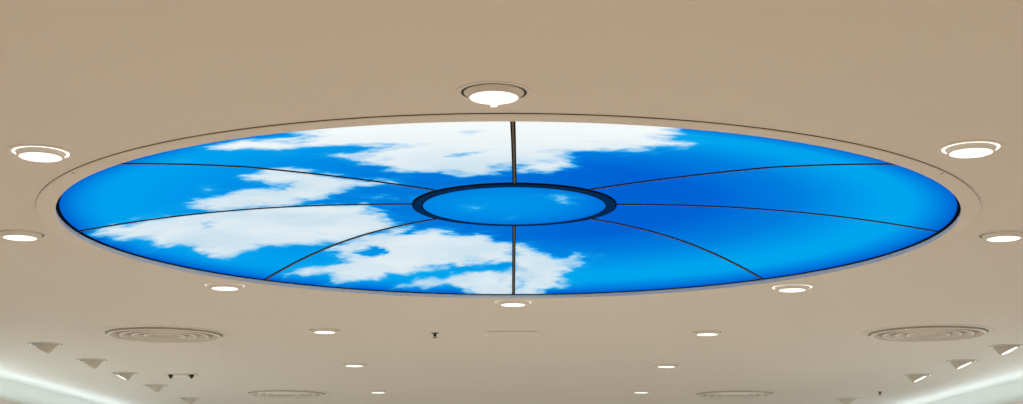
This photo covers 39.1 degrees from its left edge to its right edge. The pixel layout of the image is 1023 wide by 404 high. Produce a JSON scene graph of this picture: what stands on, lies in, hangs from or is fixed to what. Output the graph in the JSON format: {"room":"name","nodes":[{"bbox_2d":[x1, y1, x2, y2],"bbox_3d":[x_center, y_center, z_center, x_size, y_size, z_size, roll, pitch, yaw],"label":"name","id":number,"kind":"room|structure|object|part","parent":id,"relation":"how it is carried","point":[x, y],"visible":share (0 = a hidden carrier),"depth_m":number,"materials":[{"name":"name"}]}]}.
{"room":"shopping mall","nodes":[
{"label":"shopping mall","id":0,"kind":"room"},
{"bbox_2d":[0,378,98,403],"bbox_3d":[-4.990,2.077,8.759,0.100,2.900,26.000,0,-12,0],"label":"wall","id":1,"kind":"structure","parent":0,"point":[13,391],"depth_m":14.82,"materials":[{"name":"paint"}]},
{"bbox_2d":[0,399,21,403],"bbox_3d":[-4.814,0.982,8.994,0.250,0.160,26.000,0,-12,0],"label":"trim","id":2,"kind":"structure","parent":1,"relation":"attached to","point":[2,401],"depth_m":13.40,"materials":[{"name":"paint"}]},
{"bbox_2d":[0,0,1022,403],"bbox_3d":[0.001,0.657,9.064,9.980,0.015,26.100,0,-12,0],"label":"ceiling","id":3,"kind":"structure","parent":0,"point":[93,80],"depth_m":4.90,"materials":[{"name":"paint"}]},
{"bbox_2d":[0,229,46,240],"bbox_3d":[-2.274,0.158,6.664,0.240,0.020,0.240,0,-12,0],"label":"recessed light","id":4,"kind":"object","parent":3,"relation":"in","point":[10,234],"visible":1,"depth_m":6.62,"materials":[{"name":"ceramic"}]},
{"bbox_2d":[6,144,74,162],"bbox_3d":[-1.681,-0.168,5.139,0.232,0.020,0.232,0,-12,0],"label":"recessed light","id":5,"kind":"object","parent":3,"relation":"in","point":[29,152],"visible":1,"depth_m":5.10,"materials":[{"name":"ceramic"}]},
{"bbox_2d":[27,342,62,353],"bbox_3d":[-3.589,1.128,11.069,0.259,0.073,0.259,0,-12,0],"label":"spotlight","id":6,"kind":"object","parent":3,"relation":"attached to","point":[47,347],"visible":1,"depth_m":11.01,"materials":[{"name":"metal"}]},
{"bbox_2d":[76,359,107,368],"bbox_3d":[-3.573,1.382,12.252,0.259,0.073,0.259,0,-12,0],"label":"spotlight","id":7,"kind":"object","parent":3,"relation":"attached to","point":[94,363],"visible":1,"depth_m":12.20,"materials":[{"name":"metal"}]},
{"bbox_2d":[110,372,137,380],"bbox_3d":[-3.614,1.629,13.416,0.259,0.069,0.259,0,-12,0],"label":"spotlight","id":8,"kind":"object","parent":3,"relation":"attached to","point":[124,375],"visible":1,"depth_m":13.36,"materials":[{"name":"metal"}]},
{"bbox_2d":[143,384,167,391],"bbox_3d":[-3.645,1.909,14.717,0.259,0.071,0.259,0,-12,0],"label":"spotlight","id":9,"kind":"object","parent":3,"relation":"attached to","point":[156,387],"visible":1,"depth_m":14.66,"materials":[{"name":"metal"}]},
{"bbox_2d":[98,326,229,342],"bbox_3d":[-2.509,0.963,10.409,0.930,0.024,0.930,0,-12,0],"label":"ceiling vent","id":10,"kind":"object","parent":3,"relation":"in","point":[157,334],"visible":1,"depth_m":10.33,"materials":[{"name":"metal"}]},
{"bbox_3d":[-2.509,0.953,10.412,0.856,0.004,0.856,0,-12,0],"label":"backing plate","id":11,"kind":"part","parent":10,"relation":"part of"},
{"bbox_2d":[165,374,197,378],"bbox_3d":[-3.099,1.636,13.507,0.300,0.042,0.090,0,-12,0],"label":"bracket","id":12,"kind":"object","parent":3,"relation":"attached to","point":[170,376],"visible":1,"depth_m":13.49,"materials":[{"name":"metal"}]},
{"bbox_2d":[178,397,199,403],"bbox_3d":[-3.682,2.276,16.428,0.259,0.071,0.259,0,-12,0],"label":"spotlight","id":13,"kind":"object","parent":3,"relation":"attached to","point":[188,400],"visible":1,"depth_m":16.38,"materials":[{"name":"metal"}]},
{"bbox_2d":[202,282,247,290],"bbox_3d":[-1.628,0.484,8.180,0.252,0.020,0.252,0,-12,0],"label":"recessed light","id":14,"kind":"object","parent":3,"relation":"in","point":[222,286],"visible":1,"depth_m":8.13,"materials":[{"name":"metal"}]},
{"bbox_2d":[243,390,329,397],"bbox_3d":[-2.445,2.091,15.670,0.930,0.024,0.930,0,-12,0],"label":"ceiling vent","id":15,"kind":"object","parent":3,"relation":"in","point":[260,393],"visible":1,"depth_m":15.55,"materials":[{"name":"metal"}]},
{"bbox_3d":[-2.445,2.082,15.672,0.930,0.004,0.930,0,-12,0],"label":"frame","id":16,"kind":"part","parent":15,"relation":"part of","materials":[{"name":"paint"}]},
{"bbox_3d":[-2.445,2.081,15.672,0.856,0.004,0.856,0,-12,0],"label":"backing plate","id":17,"kind":"part","parent":15,"relation":"part of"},
{"bbox_2d":[308,328,340,333],"bbox_3d":[-1.322,0.915,10.191,0.232,0.020,0.232,0,-12,0],"label":"recessed light","id":18,"kind":"object","parent":3,"relation":"in","point":[315,330],"visible":1,"depth_m":10.13,"materials":[{"name":"metal"}]},
{"bbox_2d":[342,363,367,366],"bbox_3d":[-1.369,1.422,12.556,0.232,0.020,0.232,0,-12,0],"label":"recessed light","id":19,"kind":"object","parent":3,"relation":"in","point":[345,364],"visible":1,"depth_m":12.49,"materials":[{"name":"ceramic"}]},
{"bbox_2d":[368,390,388,392],"bbox_3d":[-1.426,2.031,15.396,0.232,0.020,0.232,0,-12,0],"label":"recessed light","id":20,"kind":"object","parent":3,"relation":"in","point":[371,391],"visible":1,"depth_m":15.33,"materials":[{"name":"ceramic"}]},
{"bbox_2d":[456,81,531,106],"bbox_3d":[-0.054,-0.324,4.395,0.232,0.024,0.232,0,-12,0],"label":"recessed light","id":21,"kind":"object","parent":3,"relation":"in","point":[493,93],"visible":1,"depth_m":4.35,"materials":[{"name":"ceramic"}]},
{"bbox_2d":[35,113,980,299],"bbox_3d":[-0.014,0.075,6.682,4.168,0.173,4.168,0,-12,0],"label":"skylight","id":22,"kind":"object","parent":3,"relation":"attached to","point":[456,206],"visible":1,"depth_m":6.56,"materials":[{"name":"blue"}]},
{"bbox_3d":[-1.177,-0.068,6.013,1.692,0.150,1.408,0,-12,0],"label":"sky panel","id":23,"kind":"part","parent":22,"relation":"part of","materials":[{"name":"blue glass"}]},
{"bbox_3d":[-1.183,0.218,7.401,1.679,0.142,1.452,0,-12,0],"label":"sky panel","id":24,"kind":"part","parent":22,"relation":"part of","materials":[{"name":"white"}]},
{"bbox_3d":[-0.726,-0.163,5.564,1.480,0.150,1.732,0,-12,0],"label":"sky panel","id":25,"kind":"part","parent":22,"relation":"part of","materials":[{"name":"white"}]},
{"bbox_3d":[-0.690,0.307,7.830,1.407,0.147,1.676,0,-12,0],"label":"sky panel","id":26,"kind":"part","parent":22,"relation":"part of","materials":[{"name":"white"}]},
{"bbox_3d":[0.013,0.022,6.729,0.875,0.001,0.875,0,-12,0],"label":"hub panel","id":27,"kind":"part","parent":22,"relation":"part of","materials":[{"name":"blue"}]},
{"bbox_3d":[0.712,0.309,7.830,1.400,0.147,1.673,0,-12,0],"label":"sky panel","id":28,"kind":"part","parent":22,"relation":"part of","materials":[{"name":"blue plastic"}]},
{"bbox_3d":[0.719,-0.164,5.554,1.430,0.150,1.712,0,-12,0],"label":"sky panel","id":29,"kind":"part","parent":22,"relation":"part of","materials":[{"name":"blue"}]},
{"bbox_3d":[1.182,0.216,7.379,1.627,0.142,1.408,0,-12,0],"label":"sky panel","id":30,"kind":"part","parent":22,"relation":"part of","materials":[{"name":"blue glass"}]},
{"bbox_3d":[1.167,-0.066,6.008,1.656,0.150,1.409,0,-12,0],"label":"sky panel","id":31,"kind":"part","parent":22,"relation":"part of","materials":[{"name":"blue glass"}]},
{"bbox_2d":[485,331,538,337],"bbox_3d":[0.004,0.961,10.420,0.380,0.010,0.380,0,-12,0],"label":"access hatch","id":32,"kind":"object","parent":3,"relation":"attached to","point":[491,334],"visible":1,"depth_m":10.41,"materials":[{"name":"paint"}]},
{"bbox_2d":[493,300,533,306],"bbox_3d":[0.010,0.622,8.817,0.252,0.020,0.252,0,-12,0],"label":"recessed light","id":33,"kind":"object","parent":3,"relation":"in","point":[508,303],"visible":1,"depth_m":8.77,"materials":[{"name":"metal"}]},
{"bbox_2d":[631,390,650,392],"bbox_3d":[1.382,2.026,15.357,0.232,0.020,0.232,0,-12,0],"label":"recessed light","id":34,"kind":"object","parent":3,"relation":"in","point":[634,391],"visible":1,"depth_m":15.29,"materials":[{"name":"ceramic"}]},
{"bbox_2d":[653,364,678,367],"bbox_3d":[1.356,1.437,12.609,0.232,0.020,0.232,0,-12,0],"label":"recessed light","id":35,"kind":"object","parent":3,"relation":"in","point":[657,365],"visible":1,"depth_m":12.55,"materials":[{"name":"ceramic"}]},
{"bbox_2d":[691,330,722,335],"bbox_3d":[1.398,0.939,10.289,0.232,0.020,0.232,0,-12,0],"label":"recessed light","id":36,"kind":"object","parent":3,"relation":"in","point":[699,332],"visible":1,"depth_m":10.23,"materials":[{"name":"metal"}]},
{"bbox_2d":[692,390,777,397],"bbox_3d":[2.431,2.095,15.669,0.930,0.024,0.930,0,-12,0],"label":"ceiling vent","id":37,"kind":"object","parent":3,"relation":"in","point":[721,393],"visible":1,"depth_m":15.54,"materials":[{"name":"metal"}]},
{"bbox_2d":[770,284,814,291],"bbox_3d":[1.602,0.496,8.219,0.252,0.020,0.252,0,-12,0],"label":"recessed light","id":38,"kind":"object","parent":3,"relation":"in","point":[783,287],"visible":1,"depth_m":8.16,"materials":[{"name":"metal"}]},
{"bbox_2d":[837,398,859,403],"bbox_3d":[3.827,2.276,16.377,0.259,0.077,0.259,0,-12,0],"label":"spotlight","id":39,"kind":"object","parent":3,"relation":"attached to","point":[842,400],"visible":1,"depth_m":16.31,"materials":[{"name":"metal"}]},
{"bbox_2d":[904,374,931,382],"bbox_3d":[3.812,1.656,13.498,0.259,0.073,0.259,0,-12,0],"label":"spotlight","id":40,"kind":"object","parent":3,"relation":"attached to","point":[913,377],"visible":1,"depth_m":13.45,"materials":[{"name":"metal"}]},
{"bbox_2d":[861,324,995,341],"bbox_3d":[2.976,0.943,10.291,0.930,0.024,0.930,0,-12,0],"label":"ceiling vent","id":41,"kind":"object","parent":3,"relation":"in","point":[930,332],"visible":1,"depth_m":10.21,"materials":[{"name":"metal"}]},
{"bbox_3d":[2.976,0.934,10.293,0.856,0.004,0.856,0,-12,0],"label":"backing plate","id":42,"kind":"part","parent":41,"relation":"part of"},
{"bbox_2d":[946,359,977,368],"bbox_3d":[3.832,1.386,12.241,0.259,0.071,0.259,0,-12,0],"label":"spotlight","id":43,"kind":"object","parent":3,"relation":"attached to","point":[957,364],"visible":1,"depth_m":12.19,"materials":[{"name":"metal"}]},
{"bbox_2d":[936,140,1004,158],"bbox_3d":[1.616,-0.180,5.066,0.232,0.020,0.232,0,-12,0],"label":"recessed light","id":44,"kind":"object","parent":3,"relation":"in","point":[966,149],"visible":1,"depth_m":5.02,"materials":[{"name":"ceramic"}]},
{"bbox_2d":[976,230,1022,241],"bbox_3d":[2.276,0.163,6.662,0.240,0.020,0.240,0,-12,0],"label":"recessed light","id":45,"kind":"object","parent":3,"relation":"in","point":[1002,235],"visible":1,"depth_m":6.62,"materials":[{"name":"ceramic"}]},
{"bbox_2d":[989,344,1022,355],"bbox_3d":[3.831,1.150,11.136,0.259,0.073,0.259,0,-12,0],"label":"spotlight","id":46,"kind":"object","parent":3,"relation":"attached to","point":[1002,349],"visible":1,"depth_m":11.08,"materials":[{"name":"metal"}]},
{"bbox_2d":[928,379,1022,403],"bbox_3d":[4.990,2.087,8.757,0.100,2.900,26.000,0,-12,0],"label":"wall","id":47,"kind":"structure","parent":0,"point":[1009,392],"depth_m":14.76,"materials":[{"name":"paint"}]},
{"bbox_2d":[1006,400,1022,403],"bbox_3d":[4.816,0.992,8.992,0.250,0.160,26.000,0,-12,0],"label":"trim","id":48,"kind":"structure","parent":47,"relation":"attached to","point":[1019,401],"depth_m":13.35,"materials":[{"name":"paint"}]}
]}

